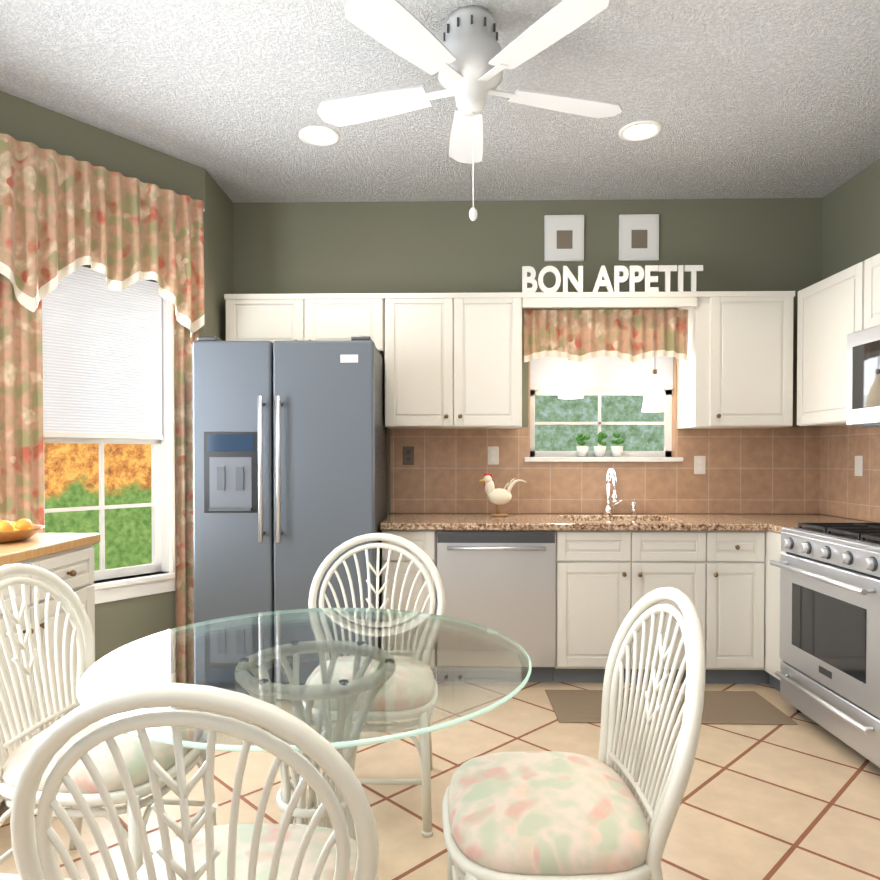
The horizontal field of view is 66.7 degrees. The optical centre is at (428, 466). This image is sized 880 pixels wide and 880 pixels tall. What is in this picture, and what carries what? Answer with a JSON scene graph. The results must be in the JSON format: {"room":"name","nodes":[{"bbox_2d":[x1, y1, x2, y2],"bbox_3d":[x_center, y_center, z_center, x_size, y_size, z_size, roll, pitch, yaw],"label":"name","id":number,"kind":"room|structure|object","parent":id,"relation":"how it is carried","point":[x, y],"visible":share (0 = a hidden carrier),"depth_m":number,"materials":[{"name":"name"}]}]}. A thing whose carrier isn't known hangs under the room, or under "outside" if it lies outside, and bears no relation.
{"room":"kitchen","nodes":[
{"label":"kitchen","id":0,"kind":"room"},
{"bbox_2d":[0,91,205,698],"bbox_3d":[-1.771,-0.225,3.276,0.162,2.900,1.450,1,1,38],"label":"wall","id":1,"kind":"structure","parent":0,"point":[120,623],"depth_m":3.42,"materials":[{"name":"green paint"}]},
{"bbox_2d":[43,266,174,580],"bbox_3d":[-1.662,-0.236,3.412,0.164,1.632,0.770,1,1,38],"label":"window","id":2,"kind":"structure","parent":1,"relation":"in","point":[162,504],"depth_m":3.63,"materials":[{"name":"white wood"}]},
{"bbox_2d":[42,266,162,439],"bbox_3d":[-1.649,-0.564,3.398,0.035,0.845,0.620,1,1,38],"label":"window blind","id":3,"kind":"object","parent":2,"relation":"attached to","point":[102,357],"visible":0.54,"depth_m":3.37,"materials":[{"name":"white fabric"}]},
{"bbox_2d":[94,571,174,603],"bbox_3d":[-1.643,0.630,3.410,0.150,0.100,0.790,1,1,38],"label":"window sill","id":4,"kind":"structure","parent":1,"relation":"attached to","point":[116,589],"depth_m":3.46,"materials":[{"name":"white wood"}]},
{"bbox_3d":[-1.696,-1.424,3.187,0.868,0.020,1.136,0,1,1],"label":"curtain rod","id":5,"kind":"object","parent":1,"relation":"attached to","visible":0},
{"bbox_2d":[0,273,43,532],"bbox_3d":[-1.869,-0.081,2.976,0.032,2.580,0.275,1,1,38],"label":"curtain","id":6,"kind":"object","parent":5,"relation":"hanging from","point":[21,436],"visible":0.42,"depth_m":3.02,"materials":[{"name":"fabric"}]},
{"bbox_2d":[0,133,203,337],"bbox_3d":[-1.661,-1.065,3.139,0.064,0.757,1.370,1,1,38],"label":"curtain valance","id":7,"kind":"object","parent":5,"relation":"hanging from","point":[62,216],"visible":1,"depth_m":3.22,"materials":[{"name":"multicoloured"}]},
{"bbox_2d":[173,304,198,683],"bbox_3d":[-1.324,-0.090,3.651,0.035,2.580,0.160,1,1,38],"label":"curtain","id":8,"kind":"object","parent":5,"relation":"hanging from","point":[183,438],"visible":0.48,"depth_m":3.63,"materials":[{"name":"fabric"}]},
{"bbox_2d":[205,169,233,340],"bbox_3d":[-1.330,-0.236,4.055,0.162,2.900,0.506,0,1,1],"label":"wall","id":9,"kind":"structure","parent":0,"point":[219,242],"depth_m":3.99,"materials":[{"name":"green paint"}]},
{"bbox_2d":[0,666,879,879],"bbox_3d":[0.057,1.301,1.373,5.106,0.100,6.250,0,1,1],"label":"floor","id":10,"kind":"structure","parent":0,"point":[800,800],"depth_m":2.52,"materials":[{"name":"tile"}]},
{"bbox_2d":[0,533,99,801],"bbox_3d":[-1.661,0.767,2.429,0.513,0.940,0.980,0,1,1],"label":"kitchen cart","id":11,"kind":"object","parent":10,"relation":"on","point":[67,559],"visible":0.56,"depth_m":2.55,"materials":[{"name":"white wood"}]},
{"bbox_2d":[0,519,44,542],"bbox_3d":[-1.683,0.246,2.612,0.320,0.086,0.320,0,1,1],"label":"fruit bowl","id":12,"kind":"object","parent":11,"relation":"on","point":[20,530],"visible":1,"depth_m":2.56,"materials":[{"name":"food"}]},
{"bbox_2d":[0,563,216,879],"bbox_3d":[-0.966,0.767,1.937,0.574,0.958,0.556,0,1,6],"label":"chair","id":13,"kind":"object","parent":10,"relation":"on","point":[129,746],"visible":0.67,"depth_m":1.91,"materials":[{"name":"white wood"}]},
{"bbox_2d":[10,683,378,879],"bbox_3d":[-0.349,0.777,1.206,0.556,0.958,0.574,0,1,1],"label":"chair","id":14,"kind":"object","parent":10,"relation":"on","point":[233,849],"visible":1,"depth_m":0.97,"materials":[{"name":"white wicker"}]},
{"bbox_2d":[193,336,386,695],"bbox_3d":[-0.741,0.261,3.824,0.936,1.873,0.917,0,1,1],"label":"refrigerator","id":15,"kind":"object","parent":10,"relation":"on","point":[289,467],"visible":0.85,"depth_m":3.43,"materials":[{"name":"grey metal"}]},
{"bbox_2d":[76,608,531,879],"bbox_3d":[-0.301,0.875,1.797,1.140,0.738,1.140,0,1,1],"label":"dining table","id":16,"kind":"object","parent":10,"relation":"on","point":[259,685],"visible":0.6,"depth_m":1.73,"materials":[{"name":"clear glass"}]},
{"bbox_2d":[300,533,445,836],"bbox_3d":[-0.215,0.759,2.511,0.556,0.958,0.574,0,1,1],"label":"chair","id":17,"kind":"object","parent":10,"relation":"on","point":[424,747],"visible":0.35,"depth_m":2.69,"materials":[{"name":"white wood"}]},
{"bbox_2d":[380,529,435,678],"bbox_3d":[-0.106,0.780,3.995,0.301,0.870,0.595,0,1,1],"label":"base cabinet","id":18,"kind":"object","parent":10,"relation":"on","point":[426,541],"depth_m":3.70,"materials":[{"name":"white wood"}]},
{"bbox_2d":[436,530,555,681],"bbox_3d":[0.374,0.785,3.946,0.654,0.862,0.652,0,1,1],"label":"dishwasher","id":19,"kind":"object","parent":10,"relation":"on","point":[502,582],"visible":0.83,"depth_m":3.67,"materials":[{"name":"grey metal"}]},
{"bbox_2d":[442,587,705,879],"bbox_3d":[0.319,0.771,1.597,0.574,0.958,0.556,0,1,-1],"label":"chair","id":20,"kind":"object","parent":10,"relation":"on","point":[610,813],"visible":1,"depth_m":1.49,"materials":[{"name":"white wicker"}]},
{"bbox_2d":[553,533,719,683],"bbox_3d":[1.145,0.780,3.967,0.878,0.870,0.595,0,1,1],"label":"base cabinet","id":21,"kind":"object","parent":10,"relation":"on","point":[718,570],"depth_m":3.67,"materials":[{"name":"white wood"}]},
{"bbox_2d":[380,513,767,532],"bbox_3d":[0.787,0.326,3.950,2.101,0.040,0.632,0,1,1],"label":"countertop","id":22,"kind":"structure","parent":21,"relation":"on","point":[414,522],"depth_m":3.67,"materials":[{"name":"brown stone"}]},
{"bbox_2d":[480,473,525,516],"bbox_3d":[0.449,0.171,4.075,0.288,0.266,0.100,0,1,1],"label":"rooster","id":23,"kind":"object","parent":22,"relation":"on","point":[498,497],"visible":1,"depth_m":4.05,"materials":[{"name":"white ceramic"}]},
{"bbox_2d":[568,517,659,520],"bbox_3d":[1.118,0.424,3.973,0.643,0.182,0.384,0,1,1],"label":"sink","id":24,"kind":"object","parent":22,"relation":"in","point":[569,518],"depth_m":4.15,"materials":[{"name":"silver metal"}]},
{"bbox_2d":[604,468,635,514],"bbox_3d":[1.196,0.158,4.119,0.198,0.291,0.197,0,1,1],"label":"faucet","id":25,"kind":"object","parent":22,"relation":"on","point":[607,511],"visible":1,"depth_m":4.18,"materials":[{"name":"silver metal"}]},
{"bbox_2d":[545,690,797,724],"bbox_3d":[1.190,1.219,3.403,1.130,0.008,0.440,0,1,1],"label":"rug","id":26,"kind":"object","parent":10,"relation":"on","point":[719,707],"visible":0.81,"depth_m":3.37,"materials":[{"name":"brown fabric"}]},
{"bbox_2d":[720,533,751,683],"bbox_3d":[1.653,0.781,3.956,0.374,0.870,0.595,0,1,1],"label":"base cabinet","id":27,"kind":"object","parent":10,"relation":"on","point":[735,548],"depth_m":3.66,"materials":[{"name":"white wood"}]},
{"bbox_2d":[728,514,873,532],"bbox_3d":[2.148,0.328,3.805,0.627,0.040,0.862,0,1,1],"label":"countertop","id":28,"kind":"structure","parent":27,"relation":"on","point":[775,521],"depth_m":3.86,"materials":[{"name":"brown stone"}]},
{"bbox_2d":[752,529,785,690],"bbox_3d":[2.115,0.787,3.524,0.680,0.870,0.285,0,1,1],"label":"base cabinet","id":29,"kind":"object","parent":10,"relation":"on","point":[766,543],"depth_m":3.65,"materials":[{"name":"white wood"}]},
{"bbox_2d":[770,523,879,767],"bbox_3d":[2.057,0.742,2.962,0.737,0.975,0.834,0,1,1],"label":"range","id":30,"kind":"object","parent":10,"relation":"on","point":[828,674],"visible":1,"depth_m":2.92,"materials":[{"name":"grey metal"}]},
{"bbox_2d":[0,0,879,202],"bbox_3d":[0.057,-1.698,1.332,5.106,0.100,6.250,0,1,1],"label":"ceiling","id":31,"kind":"structure","parent":0,"point":[741,99],"depth_m":3.00,"materials":[{"name":"white paint"}]},
{"bbox_2d":[299,126,339,146],"bbox_3d":[-0.555,-1.671,3.391,0.210,0.009,0.210,0,1,1],"label":"recessed light","id":32,"kind":"object","parent":31,"relation":"in","point":[320,136],"visible":1,"depth_m":3.39,"materials":[{"name":"white plastic"}]},
{"bbox_2d":[317,0,622,220],"bbox_3d":[0.157,-1.291,2.552,1.217,0.744,1.157,0,1,1],"label":"ceiling fan","id":33,"kind":"object","parent":31,"relation":"hanging from","point":[469,60],"visible":1,"depth_m":2.41,"materials":[{"name":"white painted metal"},{"name":"white painted wood"}]},
{"bbox_2d":[619,120,662,141],"bbox_3d":[1.054,-1.671,3.336,0.210,0.009,0.210,0,1,1],"label":"recessed light","id":34,"kind":"object","parent":31,"relation":"in","point":[640,130],"visible":1,"depth_m":3.33,"materials":[{"name":"white"}]},
{"bbox_2d":[233,198,822,515],"bbox_3d":[0.611,-0.240,4.337,4.030,2.900,0.158,0,1,1],"label":"wall","id":35,"kind":"structure","parent":0,"point":[761,244],"depth_m":4.25,"materials":[{"name":"green paint"}]},
{"bbox_2d":[224,293,383,352],"bbox_3d":[-0.738,-0.855,4.121,0.943,0.336,0.325,0,1,1],"label":"upper cabinet","id":36,"kind":"object","parent":35,"relation":"attached to","point":[321,316],"depth_m":3.96,"materials":[{"name":"white wood"}]},
{"bbox_2d":[403,447,413,464],"bbox_3d":[-0.132,-0.069,4.272,0.072,0.116,0.008,0,1,1],"label":"electrical outlet","id":37,"kind":"object","parent":35,"relation":"attached to","point":[408,455],"visible":1,"depth_m":4.27,"materials":[{"name":"brown plastic"}]},
{"bbox_2d":[380,292,523,428],"bbox_3d":[0.146,-0.630,4.105,0.813,0.786,0.325,0,1,1],"label":"upper cabinet","id":38,"kind":"object","parent":35,"relation":"attached to","point":[453,360],"depth_m":3.94,"materials":[{"name":"white wood"}]},
{"bbox_2d":[488,446,498,464],"bbox_3d":[0.409,-0.069,4.260,0.072,0.116,0.008,0,1,1],"label":"electrical outlet","id":39,"kind":"object","parent":35,"relation":"attached to","point":[493,455],"visible":1,"depth_m":4.26,"materials":[{"name":"white plastic"}]},
{"bbox_2d":[544,215,583,261],"bbox_3d":[0.855,-1.444,4.229,0.249,0.290,0.024,0,1,1],"label":"picture frame","id":40,"kind":"object","parent":35,"relation":"attached to","point":[563,238],"visible":1,"depth_m":4.22,"materials":[{"name":"white wood"}]},
{"bbox_2d":[528,357,676,456],"bbox_3d":[1.106,-0.500,4.326,0.940,0.880,0.150,0,1,1],"label":"window","id":41,"kind":"structure","parent":35,"relation":"in","point":[669,423],"depth_m":4.32,"materials":[{"name":"white painted wood"},{"name":"glass"}]},
{"bbox_2d":[530,355,672,389],"bbox_3d":[1.105,-0.717,4.301,0.916,0.445,0.025,0,1,1],"label":"window blind","id":42,"kind":"object","parent":41,"relation":"attached to","point":[600,373],"visible":0.52,"depth_m":4.29,"materials":[{"name":"white fabric"}]},
{"bbox_2d":[524,457,682,461],"bbox_3d":[1.105,-0.044,4.315,1.000,0.030,0.185,0,1,1],"label":"window sill","id":43,"kind":"structure","parent":35,"relation":"attached to","point":[603,459],"depth_m":4.22,"materials":[{"name":"white wood"}]},
{"bbox_2d":[576,433,589,456],"bbox_3d":[0.985,-0.138,4.289,0.078,0.155,0.078,-1,1,-41],"label":"herb pot","id":44,"kind":"object","parent":43,"relation":"on","point":[582,451],"depth_m":4.27,"materials":[{"name":"white ceramic"}]},
{"bbox_2d":[594,432,607,456],"bbox_3d":[1.096,-0.140,4.286,0.079,0.160,0.079,-1,1,-44],"label":"herb pot","id":45,"kind":"object","parent":43,"relation":"on","point":[599,451],"depth_m":4.27,"materials":[{"name":"white ceramic"}]},
{"bbox_2d":[611,432,623,456],"bbox_3d":[1.206,-0.139,4.284,0.078,0.158,0.078,-1,1,-44],"label":"herb pot","id":46,"kind":"object","parent":43,"relation":"on","point":[617,451],"depth_m":4.26,"materials":[{"name":"white ceramic"}]},
{"bbox_2d":[619,214,658,260],"bbox_3d":[1.324,-1.443,4.219,0.249,0.290,0.024,0,1,1],"label":"picture frame","id":47,"kind":"object","parent":35,"relation":"attached to","point":[638,237],"visible":1,"depth_m":4.21,"materials":[{"name":"white wood"}]},
{"bbox_2d":[694,456,705,473],"bbox_3d":[1.714,-0.008,4.232,0.072,0.116,0.008,0,1,1],"label":"electrical outlet","id":48,"kind":"object","parent":35,"relation":"attached to","point":[699,464],"visible":1,"depth_m":4.23,"materials":[{"name":"white plastic"}]},
{"bbox_2d":[676,291,794,428],"bbox_3d":[1.850,-0.629,4.067,0.564,0.786,0.325,0,1,1],"label":"upper cabinet","id":49,"kind":"object","parent":35,"relation":"attached to","point":[738,372],"depth_m":3.91,"materials":[{"name":"white wood"}]},
{"bbox_2d":[524,309,687,362],"bbox_3d":[1.059,-0.778,3.998,0.980,0.315,0.036,0,1,1],"label":"valance","id":50,"kind":"object","parent":49,"relation":"attached to","point":[632,336],"visible":1,"depth_m":4.00,"materials":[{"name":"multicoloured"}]},
{"bbox_2d":[522,265,702,291],"bbox_3d":[1.083,-1.104,3.953,1.060,0.165,0.016,0,1,1],"label":"sign","id":51,"kind":"object","parent":49,"relation":"on","point":[630,273],"visible":0.9,"depth_m":3.95,"materials":[{"name":"white wood"}]},
{"bbox_2d":[642,307,667,411],"bbox_3d":[1.383,-0.667,4.093,0.154,0.662,0.152,0,1,1],"label":"pendant light","id":52,"kind":"object","parent":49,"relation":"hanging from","point":[654,399],"visible":1,"depth_m":4.05,"materials":[{"name":"white glass"}]},
{"bbox_2d":[558,308,583,398],"bbox_3d":[0.871,-0.710,4.103,0.154,0.578,0.152,0,1,1],"label":"pendant light","id":53,"kind":"object","parent":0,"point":[570,386],"visible":0.92,"depth_m":4.06,"materials":[{"name":"white glass"}]},
{"bbox_2d":[819,159,879,522],"bbox_3d":[2.480,-0.198,1.274,0.158,2.900,6.200,0,1,1],"label":"wall","id":54,"kind":"structure","parent":0,"point":[850,222],"depth_m":3.90,"materials":[{"name":"green paint"}]},
{"bbox_2d":[797,262,860,425],"bbox_3d":[2.294,-0.622,3.583,0.325,0.786,0.611,0,1,1],"label":"upper cabinet","id":55,"kind":"object","parent":54,"relation":"attached to","point":[835,310],"depth_m":3.60,"materials":[{"name":"white wood"}]},
{"bbox_2d":[855,456,862,475],"bbox_3d":[2.453,-0.003,3.818,0.006,0.116,0.072,0,1,1],"label":"electrical outlet","id":56,"kind":"object","parent":54,"relation":"attached to","point":[858,465],"visible":1,"depth_m":3.81,"materials":[{"name":"white plastic"}]},
{"bbox_2d":[861,253,879,329],"bbox_3d":[2.279,-0.828,2.890,0.325,0.356,0.760,0,1,1],"label":"upper cabinet","id":57,"kind":"object","parent":54,"relation":"attached to","point":[870,268],"depth_m":3.22,"materials":[{"name":"white wood"}]},
{"bbox_2d":[846,325,879,426],"bbox_3d":[2.216,-0.414,2.897,0.451,0.459,0.750,0,1,1],"label":"microwave","id":58,"kind":"object","parent":57,"relation":"attached to","point":[863,378],"visible":1,"depth_m":3.13,"materials":[{"name":"grey metal"}]},
{"label":"outside","id":59,"kind":"structure","parent":0,"visible":0},
{"bbox_2d":[44,443,151,570],"bbox_3d":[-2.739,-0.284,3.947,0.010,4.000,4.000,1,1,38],"label":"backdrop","id":60,"kind":"structure","parent":59,"point":[71,474],"depth_m":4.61,"materials":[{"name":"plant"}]},
{"bbox_2d":[535,396,663,450],"bbox_3d":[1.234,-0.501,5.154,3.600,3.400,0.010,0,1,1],"label":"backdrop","id":61,"kind":"structure","parent":59,"point":[585,409],"depth_m":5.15,"materials":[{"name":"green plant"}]}
]}

